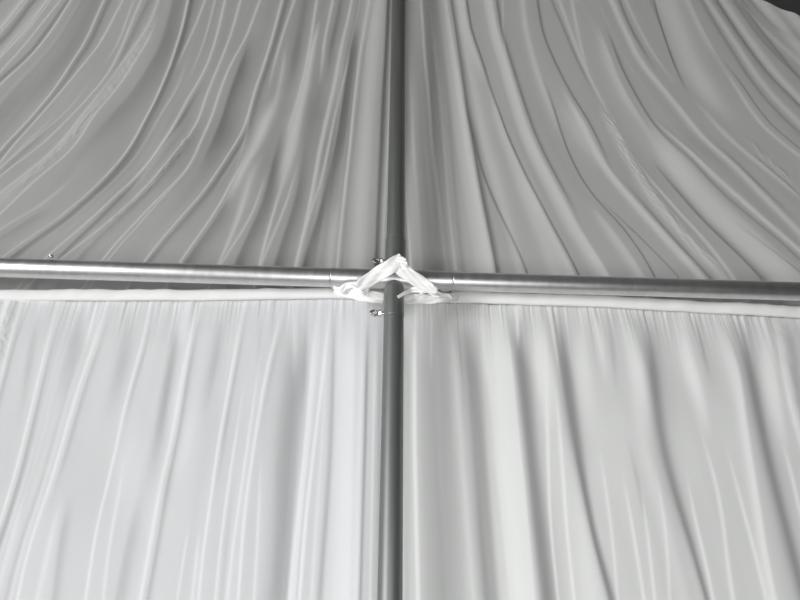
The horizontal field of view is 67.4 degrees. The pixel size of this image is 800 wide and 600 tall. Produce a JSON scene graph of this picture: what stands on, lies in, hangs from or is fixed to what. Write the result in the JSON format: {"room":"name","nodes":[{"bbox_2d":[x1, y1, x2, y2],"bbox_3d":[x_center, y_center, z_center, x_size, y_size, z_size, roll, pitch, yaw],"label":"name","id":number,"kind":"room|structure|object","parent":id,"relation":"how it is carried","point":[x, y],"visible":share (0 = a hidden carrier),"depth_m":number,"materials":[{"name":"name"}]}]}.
{"room":"event tent interior","nodes":[
{"label":"event tent interior","id":0,"kind":"room"},
{"bbox_2d":[764,0,799,15],"bbox_3d":[-0.026,-0.111,1.979,12.400,5.200,0.020,2,-30,-2],"label":"wall","id":1,"kind":"structure","parent":0,"point":[793,6],"depth_m":2.77,"materials":[{"name":"black"}]},
{"label":"ceiling","id":2,"kind":"structure","parent":0,"visible":0},
{"bbox_2d":[0,0,391,289],"bbox_3d":[-1.382,-0.912,2.098,2.782,2.410,0.077,2,-30,-2],"label":"lining","id":3,"kind":"object","parent":2,"relation":"hanging from","point":[221,132],"visible":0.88,"depth_m":1.91,"materials":[{"name":"fabric"}]},
{"label":"ceiling","id":4,"kind":"structure","parent":0,"visible":0},
{"bbox_2d":[405,0,799,318],"bbox_3d":[1.302,-0.833,2.198,2.684,2.410,0.059,2,-30,-2],"label":"lining","id":5,"kind":"object","parent":4,"relation":"hanging from","point":[618,138],"visible":0.82,"depth_m":1.99,"materials":[{"name":"fabric"}]},
{"bbox_3d":[0.196,-0.472,-3.954,12.400,0.040,11.000,2,-30,-2],"label":"floor","id":6,"kind":"structure","parent":0,"visible":0},
{"bbox_2d":[377,313,403,599],"bbox_3d":[-0.023,0.998,0.897,0.160,2.198,0.140,2,-30,-2],"label":"post","id":7,"kind":"object","parent":6,"relation":"on","point":[390,546],"visible":1,"depth_m":1.25,"materials":[{"name":"metal"}]},
{"bbox_2d":[330,235,452,316],"bbox_3d":[-0.021,-0.059,1.529,0.314,0.265,0.103,2,-30,-2],"label":"connector","id":8,"kind":"object","parent":7,"relation":"on","point":[393,285],"visible":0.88,"depth_m":1.53,"materials":[{"name":"metal"}]},
{"bbox_2d":[0,255,330,286],"bbox_3d":[-3.167,-0.148,1.445,5.984,0.061,0.050,2,-30,-2],"label":"rail","id":9,"kind":"object","parent":8,"relation":"attached to","point":[9,267],"visible":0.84,"depth_m":1.51,"materials":[{"name":"metal"}]},
{"bbox_2d":[0,287,383,599],"bbox_3d":[-1.457,0.942,0.989,2.906,2.310,0.045,2,-30,-2],"label":"curtain","id":10,"kind":"object","parent":9,"relation":"hanging from","point":[156,444],"visible":0.95,"depth_m":1.38,"materials":[{"name":"fabric"}]},
{"bbox_2d":[333,281,383,303],"bbox_3d":[-0.103,-0.018,1.492,0.132,0.046,0.045,2,-30,-2],"label":"band","id":11,"kind":"object","parent":8,"relation":"attached to","point":[345,290],"visible":0.91,"depth_m":1.49,"materials":[{"name":"white fabric"}]},
{"bbox_2d":[387,0,405,237],"bbox_3d":[-0.004,-1.098,2.150,0.048,2.155,0.048,2,-30,-2],"label":"pole","id":12,"kind":"object","parent":8,"relation":"on","point":[396,156],"visible":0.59,"depth_m":1.80,"materials":[{"name":"metal"}]},
{"bbox_2d":[355,254,437,297],"bbox_3d":[-0.008,-0.054,1.466,0.204,0.124,0.049,2,-30,-2],"label":"strap","id":13,"kind":"object","parent":8,"relation":"attached to","point":[397,264],"visible":1,"depth_m":1.47,"materials":[{"name":"white fabric"}]},
{"bbox_2d":[404,287,457,303],"bbox_3d":[0.082,-0.013,1.507,0.150,0.051,0.060,6,-30,-10],"label":"band","id":14,"kind":"object","parent":8,"relation":"attached to","point":[441,296],"visible":0.94,"depth_m":1.50,"materials":[{"name":"fabric"}]},
{"bbox_2d":[452,272,799,300],"bbox_3d":[3.133,0.036,1.667,6.002,0.050,0.050,2,-30,-2],"label":"rail","id":15,"kind":"object","parent":8,"relation":"attached to","point":[462,281],"visible":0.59,"depth_m":1.56,"materials":[{"name":"metal"}]},
{"bbox_2d":[402,290,799,599],"bbox_3d":[1.603,1.027,1.100,3.248,2.315,0.056,2,-30,-2],"label":"curtain","id":16,"kind":"object","parent":15,"relation":"hanging from","point":[556,446],"visible":0.98,"depth_m":1.42,"materials":[{"name":"fabric"}]}
]}

